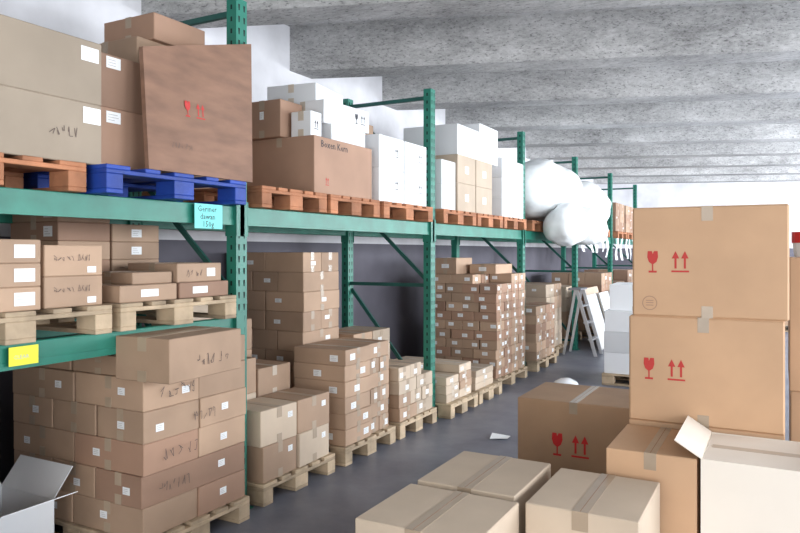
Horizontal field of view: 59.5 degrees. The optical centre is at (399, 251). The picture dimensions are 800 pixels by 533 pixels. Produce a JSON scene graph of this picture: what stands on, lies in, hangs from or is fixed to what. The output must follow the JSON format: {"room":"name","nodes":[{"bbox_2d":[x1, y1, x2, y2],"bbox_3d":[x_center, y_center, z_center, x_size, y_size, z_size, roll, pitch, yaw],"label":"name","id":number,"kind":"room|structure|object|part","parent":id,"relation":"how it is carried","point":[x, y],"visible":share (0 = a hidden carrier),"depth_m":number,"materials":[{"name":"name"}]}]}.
{"room":"warehouse","nodes":[
{"label":"warehouse","id":0,"kind":"room"},
{"bbox_2d":[0,0,597,483],"bbox_3d":[0.013,-0.325,9.349,0.100,3.950,22.644,0,0,29],"label":"wall","id":1,"kind":"structure","parent":0,"point":[399,309],"depth_m":7.90,"materials":[{"name":"paint"}]},
{"bbox_2d":[54,332,788,532],"bbox_3d":[5.036,1.700,8.646,9.600,0.100,26.202,0,0,29],"label":"floor","id":2,"kind":"structure","parent":0,"point":[332,503],"depth_m":5.59,"materials":[{"name":"grey concrete"}]},
{"bbox_2d":[0,455,77,532],"bbox_3d":[-2.070,1.398,3.601,0.791,0.502,0.571,0,0,29],"label":"carton","id":3,"kind":"object","parent":2,"relation":"on","point":[28,493],"visible":1,"depth_m":3.75,"materials":[{"name":"white cardboard"}]},
{"bbox_2d":[54,495,249,532],"bbox_3d":[-1.618,1.578,4.229,1.120,0.142,0.830,0,0,29],"label":"wooden pallet","id":4,"kind":"object","parent":2,"relation":"on","point":[237,511],"visible":0.29,"depth_m":4.00,"materials":[{"name":"beige wood"}]},
{"bbox_2d":[13,326,245,532],"bbox_3d":[-1.536,0.970,4.159,1.337,1.073,0.862,0,0,29],"label":"cartons","id":5,"kind":"object","parent":4,"relation":"on","point":[151,432],"visible":0.96,"depth_m":3.84,"materials":[{"name":"cardboard"}]},
{"bbox_2d":[247,452,334,506],"bbox_3d":[-1.175,1.578,5.150,1.120,0.142,0.830,0,0,29],"label":"wooden pallet","id":6,"kind":"object","parent":2,"relation":"on","point":[261,495],"visible":0.35,"depth_m":4.83,"materials":[{"name":"beige wood"}]},
{"bbox_2d":[144,305,328,483],"bbox_3d":[-1.187,0.911,5.133,1.098,1.190,0.780,0,0,29],"label":"cartons","id":7,"kind":"object","parent":6,"relation":"on","point":[288,428],"visible":0.27,"depth_m":4.91,"materials":[{"name":"cardboard"}]},
{"bbox_2d":[0,0,636,508],"bbox_3d":[0.547,0.020,8.397,1.128,3.260,19.760,0,0,29],"label":"rack","id":8,"kind":"object","parent":2,"relation":"on","point":[237,220],"depth_m":4.93,"materials":[{"name":"green metal"}]},
{"bbox_2d":[9,344,37,366],"bbox_3d":[-1.701,0.468,3.165,0.004,0.085,0.140,0,0,29],"label":"label","id":9,"kind":"object","parent":8,"relation":"attached to","point":[21,355],"visible":1,"depth_m":3.16,"materials":[{"name":"yellow paper"}]},
{"bbox_2d":[0,152,85,192],"bbox_3d":[-2.255,-0.362,3.255,1.130,0.142,0.970,0,0,29],"label":"wooden pallet","id":10,"kind":"object","parent":8,"relation":"on","point":[64,176],"visible":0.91,"depth_m":3.35,"materials":[{"name":"orange wood"}]},
{"bbox_2d":[0,14,100,164],"bbox_3d":[-2.065,-0.740,3.215,0.702,0.612,1.082,0,0,29],"label":"cartons","id":11,"kind":"object","parent":10,"relation":"on","point":[50,80],"visible":0.94,"depth_m":3.27,"materials":[{"name":"cardboard"}]},
{"bbox_2d":[0,304,111,345],"bbox_3d":[-2.183,0.338,3.387,1.130,0.142,0.970,0,0,29],"label":"wooden pallet","id":12,"kind":"object","parent":8,"relation":"on","point":[17,327],"visible":0.88,"depth_m":3.31,"materials":[{"name":"beige wood"}]},
{"bbox_2d":[0,239,101,312],"bbox_3d":[-2.133,0.104,3.405,1.002,0.325,0.852,0,0,29],"label":"cartons","id":13,"kind":"object","parent":12,"relation":"on","point":[33,275],"visible":1,"depth_m":3.28,"materials":[{"name":"cardboard"}]},
{"bbox_2d":[23,163,245,205],"bbox_3d":[-1.721,-0.362,4.155,1.210,0.142,1.020,0,0,29],"label":"wooden pallet","id":14,"kind":"object","parent":8,"relation":"on","point":[106,179],"visible":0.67,"depth_m":3.83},
{"bbox_2d":[101,12,204,176],"bbox_3d":[-1.663,-0.930,4.197,0.772,0.992,0.952,0,0,29],"label":"cartons","id":15,"kind":"object","parent":14,"relation":"on","point":[122,141],"visible":0.38,"depth_m":3.81,"materials":[{"name":"cardboard"}]},
{"bbox_2d":[139,44,252,182],"bbox_3d":[-1.148,-0.885,4.088,0.100,0.897,0.890,0,0,29],"label":"carton","id":16,"kind":"object","parent":14,"relation":"on","point":[196,99],"visible":1,"depth_m":4.03,"materials":[{"name":"brown cardboard"}]},
{"bbox_2d":[50,295,235,331],"bbox_3d":[-1.720,0.338,4.240,1.130,0.142,0.870,0,0,29],"label":"wooden pallet","id":17,"kind":"object","parent":8,"relation":"on","point":[172,311],"visible":0.48,"depth_m":3.94,"materials":[{"name":"beige wood"}]},
{"bbox_2d":[11,215,227,302],"bbox_3d":[-1.702,-0.009,4.218,1.022,0.551,0.812,0,0,29],"label":"cartons","id":18,"kind":"object","parent":17,"relation":"on","point":[132,271],"visible":0.57,"depth_m":4.09,"materials":[{"name":"cardboard"}]},
{"bbox_3d":[-1.468,0.020,4.712,1.103,3.260,0.160,0,0,29],"label":"frame","id":19,"kind":"part","parent":8,"relation":"part of","materials":[{"name":"green metal"}]},
{"bbox_2d":[194,203,221,228],"bbox_3d":[-1.144,-0.212,4.189,0.005,0.148,0.230,0,0,29],"label":"sign","id":20,"kind":"object","parent":8,"relation":"attached to","point":[208,216],"visible":1,"depth_m":4.18,"materials":[{"name":"paper"}]},
{"bbox_2d":[142,185,326,212],"bbox_3d":[-1.223,-0.362,5.136,1.150,0.142,0.740,0,0,29],"label":"wooden pallet","id":21,"kind":"object","parent":8,"relation":"on","point":[260,196],"visible":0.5,"depth_m":4.82,"materials":[{"name":"brown wood"}]},
{"bbox_2d":[143,135,371,198],"bbox_3d":[-1.058,-0.655,5.468,1.122,0.442,1.402,0,0,29],"label":"carton","id":22,"kind":"object","parent":21,"relation":"on","point":[313,163],"visible":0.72,"depth_m":5.28,"materials":[{"name":"brown cardboard"}]},
{"bbox_2d":[252,99,301,140],"bbox_3d":[-1.204,-1.022,5.433,0.800,0.332,0.402,0,0,29],"label":"carton","id":23,"kind":"object","parent":22,"relation":"on","point":[271,119],"visible":0.46,"depth_m":5.25,"materials":[{"name":"cardboard"}]},
{"bbox_2d":[267,82,368,146],"bbox_3d":[-0.917,-0.881,5.762,1.090,0.894,0.815,0,0,29],"label":"cartons","id":24,"kind":"object","parent":22,"relation":"on","point":[323,113],"visible":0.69,"depth_m":5.50},
{"bbox_2d":[273,194,379,217],"bbox_3d":[-0.848,-0.362,5.826,1.150,0.142,0.730,0,0,29],"label":"wooden pallet","id":25,"kind":"object","parent":8,"relation":"on","point":[336,204],"visible":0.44,"depth_m":5.53,"materials":[{"name":"brown wood"}]},
{"bbox_3d":[-0.132,0.020,7.172,1.103,3.260,0.160,0,0,29],"label":"frame","id":26,"kind":"part","parent":8,"relation":"part of","materials":[{"name":"green metal"}]},
{"bbox_2d":[372,201,432,221],"bbox_3d":[-0.414,-0.362,6.625,1.150,0.142,0.950,0,0,29],"label":"wooden pallet","id":27,"kind":"object","parent":8,"relation":"on","point":[405,212],"visible":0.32,"depth_m":6.34,"materials":[{"name":"brown wood"}]},
{"bbox_2d":[365,125,425,206],"bbox_3d":[-0.409,-0.835,6.560,1.022,0.802,0.903,0,0,29],"label":"cartons","id":28,"kind":"object","parent":27,"relation":"on","point":[398,166],"visible":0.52,"depth_m":6.20},
{"bbox_2d":[389,209,475,225],"bbox_3d":[0.135,-0.362,7.636,1.150,0.142,0.850,0,0,29],"label":"wooden pallet","id":29,"kind":"object","parent":8,"relation":"on","point":[442,216],"visible":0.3,"depth_m":7.33,"materials":[{"name":"brown wood"}]},
{"bbox_2d":[435,159,454,209],"bbox_3d":[0.313,-0.685,7.260,0.422,0.502,0.342,0,0,29],"label":"cartons","id":30,"kind":"object","parent":29,"relation":"on","point":[444,169],"visible":0.45,"depth_m":7.07,"materials":[{"name":"cardboard"}]},
{"bbox_2d":[435,154,491,214],"bbox_3d":[0.574,-0.734,7.950,0.622,0.601,1.002,0,0,29],"label":"cartons","id":31,"kind":"object","parent":29,"relation":"on","point":[473,178],"visible":0.48,"depth_m":7.69,"materials":[{"name":"cardboard"}]},
{"bbox_2d":[404,123,497,166],"bbox_3d":[0.609,-1.251,8.090,0.650,0.430,1.202,0,0,29],"label":"cartons","id":32,"kind":"object","parent":31,"relation":"on","point":[477,141],"visible":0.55,"depth_m":7.67},
{"bbox_2d":[475,213,502,227],"bbox_3d":[0.552,-0.362,8.405,1.150,0.142,0.800,0,0,29],"label":"wooden pallet","id":33,"kind":"object","parent":8,"relation":"on","point":[482,220],"visible":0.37,"depth_m":8.11,"materials":[{"name":"brown wood"}]},
{"bbox_3d":[1.204,0.020,9.633,1.103,3.260,0.160,0,0,29],"label":"frame","id":34,"kind":"part","parent":8,"relation":"part of","materials":[{"name":"green metal"}]},
{"bbox_2d":[499,216,526,229],"bbox_3d":[0.970,-0.362,9.174,1.150,0.142,0.850,0,0,29],"label":"wooden pallet","id":35,"kind":"object","parent":8,"relation":"on","point":[511,223],"visible":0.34,"depth_m":8.88,"materials":[{"name":"brown wood"}]},
{"bbox_2d":[492,158,522,218],"bbox_3d":[1.187,-0.794,9.027,0.572,0.721,0.803,0,0,29],"label":"cartons","id":36,"kind":"object","parent":35,"relation":"on","point":[507,177],"visible":0.44,"depth_m":8.71,"materials":[{"name":"cardboard"}]},
{"bbox_2d":[526,220,542,231],"bbox_3d":[1.495,-0.362,10.141,1.150,0.142,0.850,0,0,29],"label":"wooden pallet","id":37,"kind":"object","parent":8,"relation":"on","point":[532,225],"visible":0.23,"depth_m":9.59,"materials":[{"name":"brown wood"}]},
{"bbox_3d":[2.540,0.020,12.094,1.103,3.260,0.160,0,0,29],"label":"frame","id":38,"kind":"part","parent":8,"relation":"part of","materials":[{"name":"green metal"}]},
{"bbox_3d":[3.876,0.020,14.554,1.103,3.260,0.160,0,0,29],"label":"frame","id":39,"kind":"part","parent":8,"relation":"part of","materials":[{"name":"green metal"}]},
{"bbox_2d":[580,181,610,221],"bbox_3d":[3.020,-0.800,11.736,0.948,0.772,1.260,0,0,32],"label":"bag","id":40,"kind":"object","parent":8,"relation":"on","point":[593,197],"visible":0.35,"depth_m":11.28,"materials":[{"name":"white plastic"}]},
{"bbox_2d":[577,207,607,244],"bbox_3d":[2.968,-0.408,11.021,0.535,0.596,1.058,0,0,29],"label":"bag","id":41,"kind":"object","parent":40,"relation":"hanging from","point":[598,232],"visible":0.61,"depth_m":10.74,"materials":[{"name":"white plastic"}]},
{"bbox_3d":[4.288,-0.050,14.147,0.040,0.470,4.823,0,0,29],"label":"hanging plastic strips","id":42,"kind":"part","parent":8,"relation":"part of","materials":[{"name":"white plastic"}]},
{"bbox_3d":[5.212,0.020,17.015,1.103,3.260,0.160,0,0,29],"label":"frame","id":43,"kind":"part","parent":8,"relation":"part of","materials":[{"name":"green metal"}]},
{"bbox_2d":[607,231,626,238],"bbox_3d":[4.250,-0.362,15.216,1.150,0.142,1.000,0,0,29],"label":"wooden pallet","id":44,"kind":"object","parent":8,"relation":"on","point":[616,234],"visible":0.38,"depth_m":14.89,"materials":[{"name":"orange wood"}]},
{"bbox_2d":[607,202,624,231],"bbox_3d":[4.273,-0.734,15.202,1.002,0.600,0.946,0,0,29],"label":"cartons","id":45,"kind":"object","parent":44,"relation":"on","point":[618,209],"visible":0.24,"depth_m":14.79,"materials":[{"name":"cardboard"}]},
{"bbox_2d":[627,232,632,239],"bbox_3d":[4.775,-0.362,16.183,1.150,0.142,1.000,0,0,29],"label":"wooden pallet","id":46,"kind":"object","parent":8,"relation":"on","point":[629,235],"visible":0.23,"depth_m":15.85,"materials":[{"name":"orange wood"}]},
{"bbox_2d":[624,205,633,232],"bbox_3d":[4.796,-0.734,16.170,1.002,0.600,0.940,0,0,29],"label":"cartons","id":47,"kind":"object","parent":46,"relation":"on","point":[628,211],"visible":0.22,"depth_m":15.79,"materials":[{"name":"cardboard"}]},
{"bbox_3d":[1.924,-0.362,10.932,1.150,0.142,0.850,0,0,29],"label":"wooden pallet","id":48,"kind":"object","parent":8,"relation":"on","visible":0},
{"bbox_2d":[516,158,582,221],"bbox_3d":[2.082,-0.903,10.423,1.045,0.939,1.996,0,0,30],"label":"bag","id":49,"kind":"object","parent":48,"relation":"on","point":[548,184],"visible":0.5,"depth_m":9.76,"materials":[{"name":"white plastic"}]},
{"bbox_2d":[543,202,589,245],"bbox_3d":[2.388,-0.405,10.021,0.581,0.649,1.185,0,0,29],"label":"bag","id":50,"kind":"object","parent":49,"relation":"hanging from","point":[568,224],"visible":0.99,"depth_m":9.61,"materials":[{"name":"white plastic"}]},
{"bbox_2d":[329,425,395,466],"bbox_3d":[-0.829,1.578,6.049,1.370,0.142,0.800,0,0,29],"label":"wooden pallet","id":51,"kind":"object","parent":2,"relation":"on","point":[366,446],"visible":0.25,"depth_m":5.67,"materials":[{"name":"beige wood"}]},
{"bbox_2d":[247,252,388,446],"bbox_3d":[-0.844,0.754,6.063,1.378,1.503,0.757,0,0,29],"label":"cartons","id":52,"kind":"object","parent":51,"relation":"on","point":[293,297],"visible":0.7,"depth_m":5.91,"materials":[{"name":"cardboard"}]},
{"bbox_2d":[388,407,436,439],"bbox_3d":[-0.333,1.578,6.752,1.170,0.142,0.750,0,0,29],"label":"wooden pallet","id":53,"kind":"object","parent":2,"relation":"on","point":[415,423],"visible":0.27,"depth_m":6.44,"materials":[{"name":"beige wood"}]},
{"bbox_2d":[339,326,431,421],"bbox_3d":[-0.239,1.131,6.683,0.904,0.750,0.685,0,0,29],"label":"cartons","id":54,"kind":"object","parent":53,"relation":"on","point":[410,387],"visible":0.35,"depth_m":6.43,"materials":[{"name":"cardboard"}]},
{"bbox_2d":[435,392,477,418],"bbox_3d":[0.207,1.578,7.455,1.050,0.142,0.700,0,0,29],"label":"wooden pallet","id":55,"kind":"object","parent":2,"relation":"on","point":[460,405],"visible":0.34,"depth_m":7.13,"materials":[{"name":"beige wood"}]},
{"bbox_2d":[397,356,471,403],"bbox_3d":[0.265,1.336,7.405,0.804,0.340,0.637,0,0,29],"label":"cartons","id":56,"kind":"object","parent":55,"relation":"on","point":[453,379],"visible":0.38,"depth_m":7.24,"materials":[{"name":"cardboard"}]},
{"bbox_2d":[471,380,501,404],"bbox_3d":[0.565,1.578,8.114,1.050,0.142,0.700,0,0,29],"label":"wooden pallet","id":57,"kind":"object","parent":2,"relation":"on","point":[487,392],"visible":0.23,"depth_m":7.83,"materials":[{"name":"beige wood"}]},
{"bbox_2d":[471,363,492,390],"bbox_3d":[0.599,1.401,8.021,0.801,0.210,0.534,0,0,29],"label":"cartons","id":58,"kind":"object","parent":57,"relation":"on","point":[481,374],"visible":0.25,"depth_m":7.80,"materials":[{"name":"cardboard"}]},
{"bbox_2d":[490,433,509,438],"bbox_3d":[0.890,1.637,6.219,0.170,0.019,0.143,0,0,14],"label":"paper scrap","id":59,"kind":"object","parent":2,"relation":"on","point":[493,435],"visible":1,"depth_m":6.23,"materials":[{"name":"white paper"}]},
{"bbox_2d":[493,366,526,384],"bbox_3d":[0.949,1.578,9.009,1.070,0.142,1.100,0,0,29],"label":"wooden pallet","id":60,"kind":"object","parent":2,"relation":"on","point":[509,378],"visible":0.23,"depth_m":8.76,"materials":[{"name":"beige wood"}]},
{"bbox_2d":[435,258,524,378],"bbox_3d":[1.006,0.789,8.977,0.908,1.434,1.069,0,0,29],"label":"cartons","id":61,"kind":"object","parent":60,"relation":"on","point":[480,308],"visible":0.9,"depth_m":8.58,"materials":[{"name":"cardboard"}]},
{"bbox_2d":[525,353,556,371],"bbox_3d":[1.643,1.578,10.288,1.070,0.142,0.950,0,0,29],"label":"wooden pallet","id":62,"kind":"object","parent":2,"relation":"on","point":[533,366],"visible":0.34,"depth_m":9.96,"materials":[{"name":"beige wood"}]},
{"bbox_2d":[525,302,554,360],"bbox_3d":[1.679,1.131,10.268,0.956,0.750,0.919,0,0,29],"label":"cartons","id":63,"kind":"object","parent":62,"relation":"on","point":[539,316],"visible":0.34,"depth_m":9.81,"materials":[{"name":"cardboard"}]},
{"bbox_2d":[554,344,563,355],"bbox_3d":[2.061,1.578,11.341,1.000,0.142,0.900,0,0,29],"label":"wooden pallet","id":64,"kind":"object","parent":2,"relation":"on","point":[558,349],"visible":0.1,"depth_m":11.20,"materials":[{"name":"beige wood"}]},
{"bbox_2d":[525,282,561,346],"bbox_3d":[2.083,1.006,11.328,0.852,1.000,0.865,0,0,29],"label":"cartons","id":65,"kind":"object","parent":64,"relation":"on","point":[534,291],"visible":0.2,"depth_m":11.05,"materials":[{"name":"cardboard"}]},
{"bbox_2d":[554,378,578,384],"bbox_3d":[1.985,1.577,8.370,0.298,0.144,0.237,0,0,29],"label":"crumpled plastic bag","id":66,"kind":"object","parent":2,"relation":"on","point":[561,380],"visible":0.44,"depth_m":8.30,"materials":[{"name":"white plastic"}]},
{"bbox_2d":[562,331,581,344],"bbox_3d":[2.856,1.578,13.014,0.800,0.142,1.000,0,0,29],"label":"wooden pallet","id":67,"kind":"object","parent":2,"relation":"on","point":[579,332],"visible":0.13,"depth_m":12.79,"materials":[{"name":"brown wood"}]},
{"bbox_2d":[561,285,571,335],"bbox_3d":[2.876,1.066,13.000,0.655,0.880,0.803,0,0,29],"label":"cartons","id":68,"kind":"object","parent":67,"relation":"on","point":[566,295],"visible":0.1,"depth_m":12.54,"materials":[{"name":"cardboard"}]},
{"bbox_2d":[562,287,602,356],"bbox_3d":[2.953,1.118,11.312,0.554,1.077,0.440,0,0,29],"label":"stepladder","id":69,"kind":"object","parent":2,"relation":"on","point":[576,292],"visible":1,"depth_m":11.23,"materials":[{"name":"metal"}]},
{"bbox_2d":[578,330,593,337],"bbox_3d":[3.626,1.578,13.962,1.050,0.142,1.000,0,0,29],"label":"wooden pallet","id":70,"kind":"object","parent":2,"relation":"on","point":[584,332],"visible":0.03,"depth_m":13.49,"materials":[{"name":"brown wood"}]},
{"bbox_2d":[552,272,611,330],"bbox_3d":[3.636,0.956,13.956,0.975,1.100,0.966,0,0,29],"label":"cartons","id":71,"kind":"object","parent":70,"relation":"on","point":[602,280],"visible":0.29,"depth_m":13.50,"materials":[{"name":"cardboard"}]},
{"bbox_2d":[585,286,604,320],"bbox_3d":[3.542,1.140,12.528,0.287,1.013,1.000,0,0,29],"label":"leaning board","id":72,"kind":"object","parent":2,"relation":"on","point":[591,290],"visible":0.24,"depth_m":12.72,"materials":[{"name":"beige wood"}]},
{"bbox_2d":[587,293,604,349],"bbox_3d":[3.418,1.191,12.083,0.291,0.912,0.800,0,0,29],"label":"leaning board","id":73,"kind":"object","parent":2,"relation":"on","point":[593,301],"visible":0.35,"depth_m":12.07,"materials":[{"name":"white wood"}]},
{"bbox_2d":[597,291,608,317],"bbox_3d":[3.865,1.191,12.865,0.291,0.912,0.800,0,0,29],"label":"leaning board","id":74,"kind":"object","parent":2,"relation":"on","point":[603,296],"visible":0.4,"depth_m":12.76,"materials":[{"name":"white wood"}]},
{"bbox_2d":[602,372,628,386],"bbox_3d":[3.187,1.578,8.909,1.000,0.142,1.000,0,0,29],"label":"wooden pallet","id":75,"kind":"object","parent":2,"relation":"on","point":[607,378],"visible":0.14,"depth_m":8.67,"materials":[{"name":"beige wood"}]},
{"bbox_2d":[604,282,632,374],"bbox_3d":[3.181,0.955,8.911,0.955,1.102,0.966,0,0,29],"label":"cartons","id":76,"kind":"object","parent":75,"relation":"on","point":[616,333],"visible":0.29,"depth_m":8.66,"materials":[{"name":"cardboard"}]},
{"bbox_3d":[4.867,1.578,16.246,1.050,0.142,1.000,0,0,29],"label":"wooden pallet","id":77,"kind":"object","parent":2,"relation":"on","visible":0},
{"bbox_2d":[584,269,632,281],"bbox_3d":[4.875,0.956,16.241,0.976,1.100,0.968,0,0,29],"label":"cartons","id":78,"kind":"object","parent":77,"relation":"on","point":[626,275],"visible":0.16,"depth_m":15.73,"materials":[{"name":"cardboard"}]},
{"bbox_3d":[1.463,1.578,3.302,0.820,0.142,1.080,0,0,29],"label":"wooden pallet","id":79,"kind":"object","parent":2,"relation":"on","visible":0},
{"bbox_2d":[606,424,700,532],"bbox_3d":[1.171,1.177,3.168,0.365,0.658,0.487,0,0,29],"label":"cartons","id":80,"kind":"object","parent":79,"relation":"on","point":[648,453],"visible":0.67,"depth_m":2.94},
{"bbox_2d":[629,204,788,439],"bbox_3d":[1.568,0.643,3.540,0.697,1.726,0.527,0,0,29],"label":"cartons","id":81,"kind":"object","parent":79,"relation":"on","point":[709,316],"visible":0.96,"depth_m":3.30,"materials":[{"name":"brown cardboard"}]},
{"bbox_2d":[674,416,799,532],"bbox_3d":[1.529,1.141,2.973,0.626,0.725,0.485,0,0,29],"label":"carton","id":82,"kind":"object","parent":79,"relation":"on","point":[749,484],"visible":1,"depth_m":2.81,"materials":[{"name":"white cardboard"}]},
{"bbox_3d":[1.212,1.578,4.559,0.780,0.142,0.670,0,0,29],"label":"wooden pallet","id":83,"kind":"object","parent":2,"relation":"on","visible":0},
{"bbox_2d":[518,382,629,476],"bbox_3d":[1.205,1.215,4.557,0.710,0.583,0.603,0,0,29],"label":"carton","id":84,"kind":"object","parent":83,"relation":"on","point":[568,426],"visible":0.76,"depth_m":4.34,"materials":[{"name":"brown cardboard"}]},
{"bbox_3d":[0.440,1.578,2.697,0.960,0.142,1.080,0,0,29],"label":"wooden pallet","id":85,"kind":"object","parent":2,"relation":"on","visible":0},
{"bbox_2d":[355,451,659,532],"bbox_3d":[0.465,1.227,2.712,0.900,0.558,0.972,0,0,29],"label":"cartons","id":86,"kind":"object","parent":85,"relation":"on","point":[471,492],"visible":1,"depth_m":2.65},
{"bbox_3d":[2.618,1.578,3.984,0.700,0.142,0.900,0,0,29],"label":"wooden pallet","id":87,"kind":"object","parent":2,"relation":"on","visible":0},
{"bbox_2d":[788,257,799,441],"bbox_3d":[2.575,0.767,3.962,0.655,1.478,0.782,0,0,29],"label":"cartons","id":88,"kind":"object","parent":87,"relation":"on","point":[794,262],"visible":0.6,"depth_m":3.76},
{"bbox_2d":[791,232,799,256],"bbox_3d":[2.246,-0.041,3.844,0.170,0.138,0.170,0,0,29],"label":"plastic tub","id":89,"kind":"object","parent":88,"relation":"on","point":[795,236],"visible":0.92,"depth_m":3.83,"materials":[{"name":"red plastic"}]},
{"bbox_2d":[285,0,799,26],"bbox_3d":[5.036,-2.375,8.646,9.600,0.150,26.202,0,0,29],"label":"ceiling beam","id":90,"kind":"structure","parent":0,"point":[760,1],"depth_m":6.72,"materials":[{"name":"concrete"}]},
{"bbox_2d":[141,0,759,28],"bbox_3d":[3.010,-2.075,4.915,9.400,0.450,3.801,0,0,29],"label":"ceiling beam","id":91,"kind":"structure","parent":90,"relation":"attached to","point":[259,12],"depth_m":5.35,"materials":[{"name":"grey concrete"}]},
{"bbox_2d":[290,2,799,78],"bbox_3d":[3.912,-2.075,6.576,9.400,0.450,3.801,0,0,29],"label":"ceiling beam","id":92,"kind":"structure","parent":90,"relation":"attached to","point":[764,32],"depth_m":6.79,"materials":[{"name":"grey concrete"}]},
{"bbox_2d":[382,61,799,109],"bbox_3d":[4.813,-2.075,8.237,9.400,0.450,3.801,0,0,29],"label":"ceiling beam","id":93,"kind":"structure","parent":90,"relation":"attached to","point":[776,79],"depth_m":8.44,"materials":[{"name":"grey concrete"}]},
{"bbox_2d":[445,98,799,130],"bbox_3d":[5.715,-2.075,9.897,9.400,0.450,3.801,0,0,29],"label":"ceiling beam","id":94,"kind":"structure","parent":90,"relation":"attached to","point":[758,111],"depth_m":10.10,"materials":[{"name":"grey concrete"}]},
{"bbox_2d":[498,123,799,147],"bbox_3d":[6.617,-2.075,11.558,9.400,0.450,3.801,0,0,29],"label":"ceiling beam","id":95,"kind":"structure","parent":90,"relation":"attached to","point":[760,132],"depth_m":11.75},
{"bbox_2d":[526,142,799,159],"bbox_3d":[7.519,-2.075,13.219,9.400,0.450,3.801,0,0,29],"label":"ceiling beam","id":96,"kind":"structure","parent":90,"relation":"attached to","point":[759,148],"depth_m":13.42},
{"bbox_2d":[553,155,799,169],"bbox_3d":[8.421,-2.075,14.880,9.400,0.450,3.801,0,0,29],"label":"ceiling beam","id":97,"kind":"structure","parent":90,"relation":"attached to","point":[787,160],"depth_m":15.07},
{"bbox_2d":[578,166,799,177],"bbox_3d":[9.323,-2.075,16.541,9.400,0.450,3.801,0,0,29],"label":"ceiling beam","id":98,"kind":"structure","parent":90,"relation":"attached to","point":[765,170],"depth_m":16.73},
{"bbox_2d":[593,174,799,183],"bbox_3d":[10.224,-2.075,18.202,9.400,0.450,3.801,0,0,29],"label":"ceiling beam","id":99,"kind":"structure","parent":90,"relation":"attached to","point":[796,177],"depth_m":18.38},
{"bbox_2d":[598,181,799,268],"bbox_3d":[10.430,-0.325,18.580,10.038,3.950,0.094,0,0,9],"label":"wall","id":100,"kind":"structure","parent":0,"point":[650,195],"depth_m":18.86,"materials":[{"name":"paint"}]}
]}

